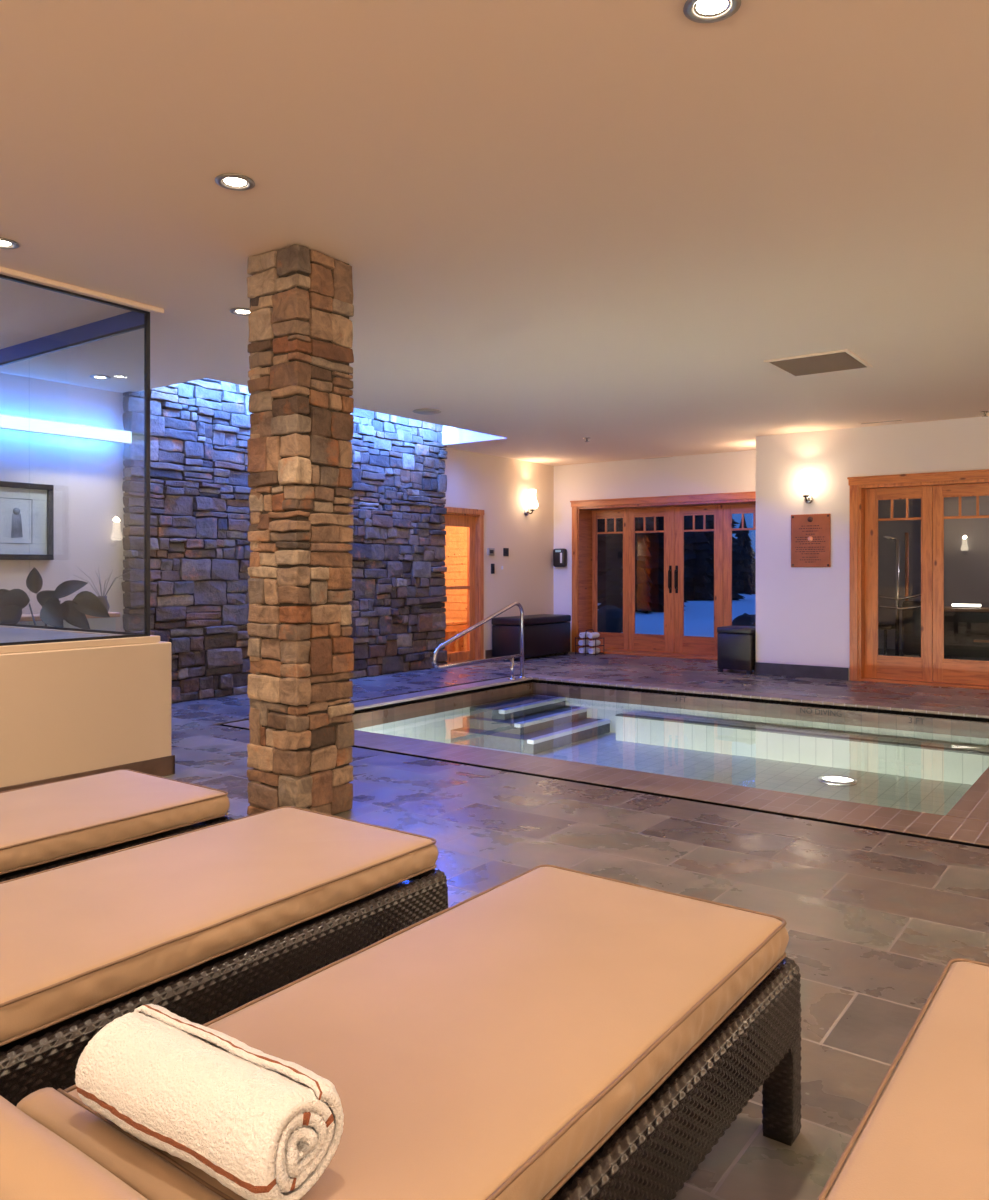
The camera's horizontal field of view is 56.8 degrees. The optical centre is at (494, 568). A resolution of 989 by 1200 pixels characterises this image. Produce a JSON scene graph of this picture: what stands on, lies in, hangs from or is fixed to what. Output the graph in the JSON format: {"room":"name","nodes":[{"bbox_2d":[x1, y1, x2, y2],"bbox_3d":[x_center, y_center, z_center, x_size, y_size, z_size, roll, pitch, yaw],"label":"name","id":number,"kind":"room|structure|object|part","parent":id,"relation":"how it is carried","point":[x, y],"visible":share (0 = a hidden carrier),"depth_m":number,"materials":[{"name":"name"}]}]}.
{"room":"spa","nodes":[
{"label":"spa","id":0,"kind":"room"},
{"bbox_2d":[0,627,111,642],"bbox_3d":[-4.909,0.480,4.002,2.450,0.140,5.660,0,0,36],"label":"floor","id":1,"kind":"structure","parent":0,"point":[7,634],"depth_m":5.64,"materials":[{"name":"tile"}]},
{"bbox_2d":[0,641,170,786],"bbox_3d":[-4.767,0.848,4.010,2.670,0.805,5.840,0,0,36],"label":"wall partition","id":2,"kind":"structure","parent":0,"point":[63,712],"depth_m":5.11,"materials":[{"name":"beige paint"}]},
{"bbox_2d":[0,274,149,645],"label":"frame","id":3,"kind":"structure","parent":2,"relation":"in","point":[136,319],"depth_m":5.55,"materials":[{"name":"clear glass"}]},
{"bbox_3d":[-2.097,-0.575,5.525,0.024,1.970,0.024,0,0,36],"label":"corner post","id":4,"kind":"part","parent":3,"relation":"part of","materials":[{"name":"grey metal"}]},
{"bbox_2d":[0,625,159,653],"bbox_3d":[-4.798,0.425,3.998,2.635,0.040,5.785,0,0,36],"label":"trim","id":5,"kind":"structure","parent":2,"relation":"on","point":[152,638],"depth_m":5.19,"materials":[{"name":"beige paint"}]},
{"bbox_2d":[0,754,174,791],"bbox_3d":[-4.698,1.192,3.966,2.532,0.115,5.852,0,0,36],"label":"baseboard","id":6,"kind":"structure","parent":2,"relation":"attached to","point":[162,766],"depth_m":5.37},
{"bbox_2d":[0,372,553,658],"bbox_3d":[-3.324,-0.525,8.412,0.200,3.550,15.050,0,0,36],"label":"wall","id":7,"kind":"structure","parent":0,"point":[86,476],"depth_m":8.09,"materials":[{"name":"beige paint"}]},
{"bbox_2d":[0,481,53,559],"bbox_3d":[-4.217,-0.390,6.990,0.033,0.630,1.720,0,0,36],"label":"framed picture","id":8,"kind":"object","parent":7,"relation":"attached to","point":[26,509],"visible":1,"depth_m":7.51,"materials":[{"name":"black plastic"}]},
{"bbox_2d":[0,414,131,443],"bbox_3d":[-4.330,-1.160,6.689,0.210,0.110,3.580,0,0,36],"label":"strip light","id":9,"kind":"object","parent":7,"relation":"attached to","point":[9,422],"visible":1,"depth_m":7.57,"materials":[{"name":"white plastic"}]},
{"bbox_2d":[441,507,483,662],"bbox_3d":[-0.506,0.220,12.242,0.224,2.060,0.940,0,0,36],"label":"door","id":10,"kind":"structure","parent":7,"relation":"in","point":[473,519],"depth_m":12.49,"materials":[{"name":"brown wood"}]},
{"bbox_3d":[-0.505,0.255,12.229,0.040,1.950,0.760,0,0,36],"label":"frame","id":11,"kind":"part","parent":10,"relation":"part of","materials":[{"name":"brown wood"}]},
{"bbox_2d":[485,650,493,658],"bbox_3d":[0.510,1.185,13.227,0.300,0.130,1.750,0,0,36],"label":"baseboard","id":12,"kind":"structure","parent":7,"relation":"attached to","point":[488,653],"depth_m":12.65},
{"bbox_2d":[487,548,494,554],"bbox_3d":[-0.046,-0.240,12.698,0.026,0.100,0.150,0,0,36],"label":"light switch","id":13,"kind":"object","parent":7,"relation":"attached to","point":[490,551],"visible":1,"depth_m":12.68,"materials":[{"name":"beige plastic"}]},
{"bbox_2d":[491,564,494,573],"bbox_3d":[-0.022,-0.005,12.731,0.026,0.140,0.070,0,0,36],"label":"intercom","id":14,"kind":"object","parent":7,"relation":"attached to","point":[492,565],"visible":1,"depth_m":12.72,"materials":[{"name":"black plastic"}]},
{"bbox_2d":[503,548,508,555],"bbox_3d":[0.167,-0.240,12.989,0.026,0.115,0.110,0,0,36],"label":"thermostat","id":15,"kind":"object","parent":7,"relation":"attached to","point":[505,550],"visible":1,"depth_m":12.97,"materials":[{"name":"black plastic"}]},
{"bbox_2d":[524,489,537,515],"bbox_3d":[0.542,-0.970,13.359,0.195,0.380,0.170,0,0,36],"label":"wall sconce","id":16,"kind":"object","parent":7,"relation":"attached to","point":[532,504],"visible":1,"depth_m":13.31,"materials":[{"name":"white glass"}]},
{"bbox_3d":[0.552,-1.020,13.351,0.170,0.280,0.170,0,0,36],"label":"lamp shade","id":17,"kind":"part","parent":16,"relation":"part of","materials":[{"name":"white glass"}]},
{"bbox_2d":[122,378,447,702],"bbox_3d":[-1.970,-0.518,9.963,0.157,3.552,4.468,0,0,36],"label":"stone wall","id":18,"kind":"structure","parent":0,"point":[200,550],"depth_m":9.03,"materials":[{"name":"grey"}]},
{"bbox_2d":[444,526,473,663],"bbox_3d":[-1.328,0.180,12.620,1.550,2.200,3.700,0,0,36],"label":"wall","id":19,"kind":"structure","parent":0,"point":[455,546],"depth_m":14.30,"materials":[{"name":"brown wood"}]},
{"bbox_2d":[444,619,466,651],"bbox_3d":[-1.222,1.015,13.163,0.760,0.470,2.200,0,0,36],"label":"bench","id":20,"kind":"object","parent":19,"relation":"on","point":[453,627],"visible":0.23,"depth_m":13.81,"materials":[{"name":"brown wood"}]},
{"bbox_2d":[0,0,988,465],"bbox_3d":[1.014,-1.980,5.237,10.950,0.800,15.050,0,0,36],"label":"ceiling","id":21,"kind":"structure","parent":0,"point":[558,224],"depth_m":3.92,"materials":[{"name":"beige paint"}]},
{"bbox_2d":[0,237,18,248],"bbox_3d":[-2.384,-1.574,4.421,0.158,0.012,0.158,0,0,36],"label":"recessed light","id":22,"kind":"object","parent":21,"relation":"in","point":[5,243],"visible":1,"depth_m":4.43,"materials":[{"name":"grey"}]},
{"bbox_3d":[-2.384,-1.577,4.421,0.086,0.001,0.085,0,0,36],"label":"bulb","id":23,"kind":"part","parent":22,"relation":"part of","materials":[{"name":"white glass"}]},
{"bbox_2d":[0,266,163,314],"bbox_3d":[-3.750,-1.566,3.240,0.080,0.028,5.800,0,0,36],"label":"trim","id":24,"kind":"structure","parent":21,"relation":"attached to","point":[153,310],"depth_m":5.13,"materials":[{"name":"beige paint"}]},
{"bbox_2d":[90,375,109,379],"bbox_3d":[-3.238,-1.574,7.513,0.158,0.012,0.158,0,0,36],"label":"recessed light","id":25,"kind":"object","parent":21,"relation":"in","point":[102,377],"visible":1,"depth_m":7.50,"materials":[{"name":"grey"}]},
{"bbox_2d":[215,173,254,190],"bbox_3d":[-1.057,-1.574,3.726,0.158,0.012,0.158,0,0,36],"label":"recessed light","id":26,"kind":"object","parent":21,"relation":"in","point":[230,181],"visible":1,"depth_m":3.72,"materials":[{"name":"grey"}]},
{"bbox_3d":[-1.057,-1.577,3.726,0.086,0.001,0.085,0,0,36],"label":"bulb","id":27,"kind":"part","parent":26,"relation":"part of","materials":[{"name":"white glass"}]},
{"bbox_2d":[230,308,249,315],"bbox_3d":[-1.540,-1.574,5.604,0.158,0.012,0.158,0,0,36],"label":"recessed light","id":28,"kind":"object","parent":21,"relation":"in","point":[238,311],"visible":0.75,"depth_m":5.60,"materials":[{"name":"grey"}]},
{"bbox_3d":[-1.540,-1.577,5.604,0.086,0.001,0.085,0,0,36],"label":"bulb","id":29,"kind":"part","parent":28,"relation":"part of","materials":[{"name":"white glass"}]},
{"bbox_2d":[413,409,440,414],"bbox_3d":[-0.675,-1.569,9.150,0.290,0.022,0.290,0,0,36],"label":"ceiling speaker","id":30,"kind":"object","parent":21,"relation":"attached to","point":[419,411],"visible":1,"depth_m":9.09,"materials":[{"name":"beige plastic"}]},
{"bbox_2d":[683,0,740,22],"bbox_3d":[0.608,-1.574,2.559,0.158,0.012,0.158,0,0,36],"label":"recessed light","id":31,"kind":"object","parent":21,"relation":"in","point":[699,11],"visible":1,"depth_m":2.58,"materials":[{"name":"grey"}]},
{"bbox_3d":[0.608,-1.577,2.559,0.086,0.001,0.085,0,0,36],"label":"bulb","id":32,"kind":"part","parent":31,"relation":"part of","materials":[{"name":"white glass"}]},
{"bbox_2d":[764,349,872,376],"bbox_3d":[2.491,-1.574,7.031,0.620,0.012,0.686,0,0,36],"label":"ceiling vent","id":33,"kind":"object","parent":21,"relation":"in","point":[840,360],"visible":1,"depth_m":6.99,"materials":[{"name":"beige metal"}]},
{"bbox_2d":[858,419,904,424],"bbox_3d":[4.144,-1.576,9.803,0.456,0.008,0.100,0,0,36],"label":"ceiling vent","id":34,"kind":"object","parent":21,"relation":"in","point":[896,420],"visible":1,"depth_m":9.78,"materials":[{"name":"beige metal"}]},
{"bbox_2d":[162,648,988,1199],"bbox_3d":[1.915,1.310,6.468,10.550,0.120,17.700,0,0,36],"label":"floor","id":35,"kind":"structure","parent":0,"point":[874,919],"depth_m":3.94,"materials":[{"name":"tile"}]},
{"bbox_2d":[0,567,109,628],"bbox_3d":[-3.469,0.589,7.014,0.984,1.203,0.430,0,0,21],"label":"potted plant","id":36,"kind":"object","parent":35,"relation":"on","point":[12,602],"visible":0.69,"depth_m":6.99,"materials":[{"name":"green plant"}]},
{"bbox_3d":[-3.462,0.491,7.033,0.325,0.603,0.116,0,0,7],"label":"stem","id":37,"kind":"part","parent":36,"relation":"part of","materials":[{"name":"brown"}]},
{"bbox_2d":[17,612,119,630],"bbox_3d":[-3.606,0.810,7.534,0.340,0.880,0.940,0,0,36],"label":"console shelf","id":38,"kind":"object","parent":35,"relation":"on","point":[95,623],"visible":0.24,"depth_m":7.64,"materials":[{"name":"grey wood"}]},
{"bbox_2d":[77,567,132,611],"bbox_3d":[-3.321,0.176,7.762,0.491,0.389,0.120,0,0,13],"label":"plant","id":39,"kind":"object","parent":38,"relation":"on","point":[103,599],"visible":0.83,"depth_m":7.76,"materials":[{"name":"grey plant"}]},
{"bbox_2d":[0,769,233,881],"bbox_3d":[-1.621,0.963,2.764,0.705,0.574,1.552,0,0,36],"label":"sun lounger","id":40,"kind":"object","parent":35,"relation":"on","point":[43,827],"visible":0.5,"depth_m":2.94,"materials":[{"name":"fabric"}]},
{"bbox_3d":[-1.619,0.944,2.765,0.705,0.161,1.549,0,0,36],"label":"frame","id":41,"kind":"part","parent":40,"relation":"part of","materials":[{"name":"wicker"}]},
{"bbox_2d":[0,806,447,1105],"bbox_3d":[-0.862,0.963,2.208,0.705,0.574,1.552,0,0,36],"label":"sun lounger","id":42,"kind":"object","parent":35,"relation":"on","point":[200,925],"visible":0.87,"depth_m":2.11,"materials":[{"name":"fabric"}]},
{"bbox_2d":[246,244,354,814],"bbox_3d":[-0.988,-0.165,4.688,0.399,2.838,0.424,0,0,36],"label":"stone column","id":43,"kind":"structure","parent":35,"relation":"on","point":[300,647],"depth_m":4.55,"materials":[{"name":"brown stone"}]},
{"bbox_2d":[0,865,801,1199],"bbox_3d":[-0.051,0.963,1.615,0.705,0.574,1.552,0,0,36],"label":"sun lounger","id":44,"kind":"object","parent":35,"relation":"on","point":[551,1032],"visible":0.88,"depth_m":1.53,"materials":[{"name":"fabric"}]},
{"bbox_2d":[75,1004,343,1199],"bbox_3d":[-0.382,0.699,1.205,0.384,0.134,0.149,0,0,34],"label":"rolled towel","id":45,"kind":"object","parent":44,"relation":"on","point":[262,1125],"visible":1,"depth_m":1.14,"materials":[{"name":"white fabric"}]},
{"bbox_3d":[-0.050,0.944,1.617,0.705,0.161,1.549,0,0,36],"label":"frame","id":46,"kind":"part","parent":44,"relation":"part of","materials":[{"name":"wicker"}]},
{"bbox_3d":[0.635,1.105,2.025,0.073,0.290,0.073,0,0,36],"label":"leg","id":47,"kind":"part","parent":44,"relation":"part of","materials":[{"name":"wicker"}]},
{"bbox_2d":[491,614,570,660],"bbox_3d":[0.541,0.963,13.074,0.490,0.575,1.340,0,0,36],"label":"storage bench","id":48,"kind":"object","parent":35,"relation":"on","point":[544,634],"visible":0.86,"depth_m":12.70,"materials":[{"name":"brown leather"}]},
{"bbox_3d":[0.541,0.725,13.074,0.490,0.100,1.340,0,0,36],"label":"lid","id":49,"kind":"part","parent":48,"relation":"part of","materials":[{"name":"brown leather"}]},
{"bbox_2d":[575,629,603,655],"bbox_3d":[1.392,1.067,13.381,0.350,0.367,0.254,0,0,36],"label":"basket","id":50,"kind":"object","parent":35,"relation":"on","point":[585,638],"visible":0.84,"depth_m":13.29,"materials":[{"name":"grey metal"}]},
{"bbox_2d":[578,639,589,645],"bbox_3d":[1.320,1.081,13.434,0.090,0.083,0.226,0,0,36],"label":"folded towel","id":51,"kind":"object","parent":50,"relation":"in","point":[581,642],"visible":0.84,"depth_m":13.36,"materials":[{"name":"white fabric"}]},
{"bbox_2d":[579,647,588,652],"bbox_3d":[1.324,1.192,13.431,0.090,0.083,0.226,0,0,36],"label":"folded towel","id":52,"kind":"object","parent":50,"relation":"in","point":[581,650],"visible":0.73,"depth_m":13.35,"materials":[{"name":"white fabric"}]},
{"bbox_2d":[579,632,589,637],"bbox_3d":[1.332,0.968,13.425,0.090,0.083,0.226,0,0,36],"label":"folded towel","id":53,"kind":"object","parent":50,"relation":"in","point":[582,634],"visible":0.75,"depth_m":13.35,"materials":[{"name":"white fabric"}]},
{"bbox_2d":[588,632,599,638],"bbox_3d":[1.445,0.968,13.342,0.090,0.083,0.226,0,0,36],"label":"folded towel","id":54,"kind":"object","parent":50,"relation":"in","point":[593,634],"visible":1,"depth_m":13.28,"materials":[{"name":"white fabric"}]},
{"bbox_2d":[588,648,599,653],"bbox_3d":[1.453,1.192,13.336,0.090,0.083,0.226,0,0,36],"label":"folded towel","id":55,"kind":"object","parent":50,"relation":"in","point":[590,650],"visible":0.88,"depth_m":13.27,"materials":[{"name":"white fabric"}]},
{"bbox_2d":[588,640,600,645],"bbox_3d":[1.457,1.081,13.333,0.090,0.083,0.226,0,0,36],"label":"folded towel","id":56,"kind":"object","parent":50,"relation":"in","point":[591,643],"visible":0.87,"depth_m":13.26,"materials":[{"name":"white fabric"}]},
{"bbox_2d":[220,675,988,848],"bbox_3d":[1.385,1.311,7.463,5.780,0.118,4.480,0,0,36],"label":"trim","id":57,"kind":"structure","parent":35,"relation":"attached to","point":[462,763],"depth_m":4.98,"materials":[{"name":"black"}]},
{"bbox_2d":[223,674,988,845],"bbox_3d":[1.395,1.275,7.476,5.670,0.050,4.403,0,0,36],"label":"pool border","id":58,"kind":"structure","parent":35,"relation":"on","point":[967,821],"depth_m":5.43,"materials":[{"name":"tile"}]},
{"bbox_2d":[432,602,525,679],"bbox_3d":[-0.141,0.812,9.899,0.090,0.876,1.641,0,0,36],"label":"pool handrail","id":59,"kind":"object","parent":58,"relation":"on","point":[521,655],"visible":1,"depth_m":10.08,"materials":[{"name":"silver metal"}]},
{"bbox_3d":[0.199,1.125,10.363,0.041,0.250,0.042,0,0,36],"label":"short post","id":60,"kind":"part","parent":59,"relation":"part of","materials":[{"name":"silver metal"}]},
{"bbox_2d":[355,694,988,814],"bbox_3d":[1.361,1.613,7.616,5.120,0.435,3.820,0,0,36],"label":"swimming pool","id":61,"kind":"object","parent":35,"relation":"in","point":[899,769],"visible":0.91,"depth_m":8.59,"materials":[{"name":"liquid"}]},
{"bbox_2d":[349,682,988,738],"bbox_3d":[1.361,1.375,7.616,5.120,0.150,3.820,0,0,36],"label":"trim","id":62,"kind":"structure","parent":61,"relation":"attached to","point":[966,728],"depth_m":9.01,"materials":[{"name":"tile"}]},
{"bbox_2d":[351,680,988,721],"bbox_3d":[1.375,1.298,7.644,5.110,0.035,3.760,0,0,36],"label":"trim","id":63,"kind":"structure","parent":62,"relation":"attached to","point":[527,681],"depth_m":9.00,"materials":[{"name":"black"}]},
{"bbox_2d":[800,708,841,716],"bbox_3d":[3.082,1.352,8.647,0.384,0.052,0.002,0,0,36],"label":"warning lettering","id":64,"kind":"object","parent":62,"relation":"attached to","point":[800,708],"visible":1,"depth_m":8.64,"materials":[{"name":"black"}]},
{"bbox_2d":[717,626,755,673],"bbox_3d":[2.990,0.978,11.146,0.430,0.545,0.410,0,0,36],"label":"ottoman","id":65,"kind":"object","parent":35,"relation":"on","point":[736,645],"visible":0.74,"depth_m":10.97,"materials":[{"name":"brown leather"}]},
{"bbox_3d":[2.990,0.741,11.146,0.430,0.071,0.410,0,0,36],"label":"lid","id":66,"kind":"part","parent":65,"relation":"part of","materials":[{"name":"brown leather"}]},
{"bbox_2d":[878,533,920,656],"bbox_3d":[5.122,0.385,11.308,0.850,1.670,0.900,0,0,36],"label":"exercise machine","id":67,"kind":"object","parent":35,"relation":"on","point":[911,609],"visible":0.52,"depth_m":11.20,"materials":[{"name":"grey metal"}]},
{"bbox_3d":[4.888,0.920,11.479,0.270,0.460,0.400,0,0,36],"label":"seat","id":68,"kind":"part","parent":67,"relation":"part of","materials":[{"name":"brown leather"}]},
{"bbox_3d":[4.956,0.361,11.429,0.187,1.578,0.048,0,0,36],"label":"chrome post","id":69,"kind":"part","parent":67,"relation":"part of","materials":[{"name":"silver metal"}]},
{"bbox_3d":[5.102,0.350,11.322,0.042,1.600,0.044,0,0,36],"label":"copper post","id":70,"kind":"part","parent":67,"relation":"part of","materials":[{"name":"metal"}]},
{"bbox_2d":[817,958,988,1199],"bbox_3d":[0.740,0.963,1.036,0.705,0.574,1.552,0,0,36],"label":"sun lounger","id":71,"kind":"object","parent":35,"relation":"on","point":[926,1135],"visible":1,"depth_m":1.30,"materials":[{"name":"fabric"}]},
{"bbox_2d":[944,606,988,658],"bbox_3d":[6.704,0.880,11.699,1.900,0.740,0.700,0,0,36],"label":"desk","id":72,"kind":"object","parent":35,"relation":"on","point":[966,630],"visible":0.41,"depth_m":11.95,"materials":[{"name":"brown wood"}]},
{"bbox_2d":[952,604,980,608],"bbox_3d":[6.147,0.482,11.921,0.340,0.055,0.080,0,0,36],"label":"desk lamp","id":73,"kind":"object","parent":72,"relation":"on","point":[978,606],"visible":1,"depth_m":11.88,"materials":[{"name":"plastic"}]},
{"bbox_3d":[6.637,0.935,11.608,1.000,0.030,0.025,0,0,36],"label":"drawer pull","id":74,"kind":"part","parent":72,"relation":"part of","materials":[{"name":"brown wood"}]},
{"bbox_2d":[554,450,755,651],"bbox_3d":[2.595,-0.165,13.095,3.820,2.830,0.500,0,0,36],"label":"wall","id":75,"kind":"structure","parent":0,"point":[726,472],"depth_m":13.21,"materials":[{"name":"beige paint"}]},
{"bbox_2d":[553,549,566,566],"bbox_3d":[0.993,-0.170,13.886,0.210,0.280,0.116,0,0,36],"label":"dispenser","id":76,"kind":"object","parent":75,"relation":"attached to","point":[559,555],"visible":1,"depth_m":13.83,"materials":[{"name":"black plastic"}]},
{"bbox_2d":[570,491,755,660],"bbox_3d":[2.552,0.112,13.108,3.105,2.277,0.550,0,0,36],"label":"door","id":77,"kind":"structure","parent":75,"relation":"in","point":[586,514],"depth_m":13.33,"materials":[{"name":"brown wood"}]},
{"bbox_3d":[2.407,0.158,12.910,3.065,2.185,0.022,0,0,36],"label":"casing","id":78,"kind":"part","parent":77,"relation":"part of","materials":[{"name":"brown wood"}]},
{"bbox_3d":[1.764,0.160,13.905,0.472,2.120,0.043,0,0,36],"label":"rail","id":79,"kind":"part","parent":77,"relation":"part of","materials":[{"name":"brown wood"}]},
{"bbox_3d":[2.294,0.160,13.517,0.503,2.120,0.043,0,0,36],"label":"rail","id":80,"kind":"part","parent":77,"relation":"part of","materials":[{"name":"brown wood"}]},
{"bbox_3d":[2.401,-0.981,12.902,3.105,0.092,0.040,0,0,36],"label":"head casing","id":81,"kind":"part","parent":77,"relation":"part of","materials":[{"name":"brown wood"}]},
{"bbox_3d":[2.537,0.150,13.270,0.040,0.400,0.066,0,0,36],"label":"handle","id":82,"kind":"part","parent":77,"relation":"part of","materials":[{"name":"brown metal"}]},
{"bbox_3d":[2.618,0.150,13.211,0.040,0.400,0.066,0,0,36],"label":"handle","id":83,"kind":"part","parent":77,"relation":"part of","materials":[{"name":"brown metal"}]},
{"bbox_3d":[2.922,0.160,13.057,0.488,2.120,0.043,0,0,36],"label":"rail","id":84,"kind":"part","parent":77,"relation":"part of","materials":[{"name":"brown wood"}]},
{"bbox_3d":[3.508,0.160,12.628,0.495,2.120,0.043,0,0,36],"label":"rail","id":85,"kind":"part","parent":77,"relation":"part of","materials":[{"name":"brown wood"}]},
{"bbox_2d":[756,416,988,679],"bbox_3d":[6.347,-0.165,9.290,7.130,2.830,1.210,0,0,36],"label":"wall","id":86,"kind":"structure","parent":0,"point":[803,613],"depth_m":10.45,"materials":[{"name":"beige paint"}]},
{"bbox_2d":[754,662,847,679],"bbox_3d":[3.891,1.180,11.078,1.085,0.140,1.225,0,0,36],"label":"baseboard","id":87,"kind":"structure","parent":86,"relation":"attached to","point":[823,672],"depth_m":10.57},
{"bbox_2d":[798,470,813,503],"bbox_3d":[3.563,-0.940,10.456,0.170,0.380,0.195,0,0,36],"label":"wall sconce","id":88,"kind":"object","parent":86,"relation":"attached to","point":[805,488],"visible":1,"depth_m":10.40,"materials":[{"name":"white glass"}]},
{"bbox_2d":[791,514,830,566],"bbox_3d":[3.629,-0.325,10.512,0.450,0.610,0.028,0,0,36],"label":"wall plaque","id":89,"kind":"object","parent":86,"relation":"attached to","point":[810,533],"visible":1,"depth_m":10.50,"materials":[{"name":"orange metal"}]},
{"bbox_2d":[847,469,988,689],"bbox_3d":[5.264,0.112,9.432,3.085,2.277,0.240,0,0,36],"label":"door","id":90,"kind":"structure","parent":86,"relation":"in","point":[930,669],"depth_m":9.95,"materials":[{"name":"brown wood"}]},
{"bbox_3d":[5.210,0.158,9.358,3.045,2.185,0.022,0,0,36],"label":"casing","id":91,"kind":"part","parent":90,"relation":"part of","materials":[{"name":"brown wood"}]},
{"bbox_3d":[4.473,0.160,10.100,0.469,2.120,0.043,0,0,36],"label":"rail","id":92,"kind":"part","parent":90,"relation":"part of","materials":[{"name":"brown wood"}]},
{"bbox_3d":[5.205,-0.981,9.351,3.085,0.092,0.040,0,0,36],"label":"head casing","id":93,"kind":"part","parent":90,"relation":"part of","materials":[{"name":"brown wood"}]},
{"bbox_3d":[5.027,0.160,9.695,0.504,2.120,0.043,0,0,36],"label":"rail","id":94,"kind":"part","parent":90,"relation":"part of","materials":[{"name":"brown wood"}]},
{"bbox_2d":[878,496,988,648],"bbox_3d":[7.395,-0.165,10.722,7.130,2.830,4.760,0,0,36],"label":"wall","id":95,"kind":"structure","parent":0,"point":[966,541],"depth_m":13.85,"materials":[{"name":"grey paint"}]},
{"label":"outside","id":96,"kind":"structure","parent":0,"visible":0},
{"bbox_2d":[598,594,755,636],"bbox_3d":[4.944,0.972,39.011,29.900,0.692,44.000,0,0,36],"label":"snow ground","id":97,"kind":"structure","parent":96,"point":[698,615],"depth_m":18.94,"materials":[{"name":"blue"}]},
{"bbox_2d":[598,518,611,599],"bbox_3d":[1.969,-2.187,22.828,3.753,7.673,3.843,0,0,36],"label":"conifer","id":98,"kind":"object","parent":97,"relation":"on","point":[601,522],"visible":0.02,"depth_m":21.97,"materials":[{"name":"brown plant"}]},
{"bbox_2d":[598,605,622,632],"bbox_3d":[2.044,1.076,16.340,0.933,0.868,0.863,0,0,36],"label":"boulder","id":99,"kind":"object","parent":97,"relation":"on","point":[610,618],"visible":0.27,"depth_m":16.03,"materials":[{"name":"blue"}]},
{"bbox_2d":[598,516,686,613],"bbox_3d":[3.168,-2.187,20.425,2.318,7.673,2.417,0,0,36],"label":"conifer","id":100,"kind":"object","parent":97,"relation":"on","point":[649,547],"visible":0.21,"depth_m":20.03,"materials":[{"name":"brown plant"}]},
{"bbox_2d":[663,515,753,600],"bbox_3d":[5.737,-2.936,26.340,3.841,9.173,3.543,0,0,36],"label":"conifer","id":101,"kind":"object","parent":97,"relation":"on","point":[698,546],"visible":0.06,"depth_m":25.45,"materials":[{"name":"brown plant"}]},
{"bbox_2d":[732,613,755,625],"bbox_3d":[4.223,1.094,15.141,0.744,0.726,0.731,0,0,-30],"label":"boulder","id":102,"kind":"object","parent":97,"relation":"on","point":[745,619],"visible":0.18,"depth_m":14.93,"materials":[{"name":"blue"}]},
{"bbox_2d":[733,517,755,594],"bbox_3d":[8.671,-0.191,32.019,1.898,3.682,2.059,0,0,36],"label":"conifer","id":103,"kind":"object","parent":97,"relation":"on","point":[748,582],"visible":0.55,"depth_m":31.71,"materials":[{"name":"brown plant"}]}
]}

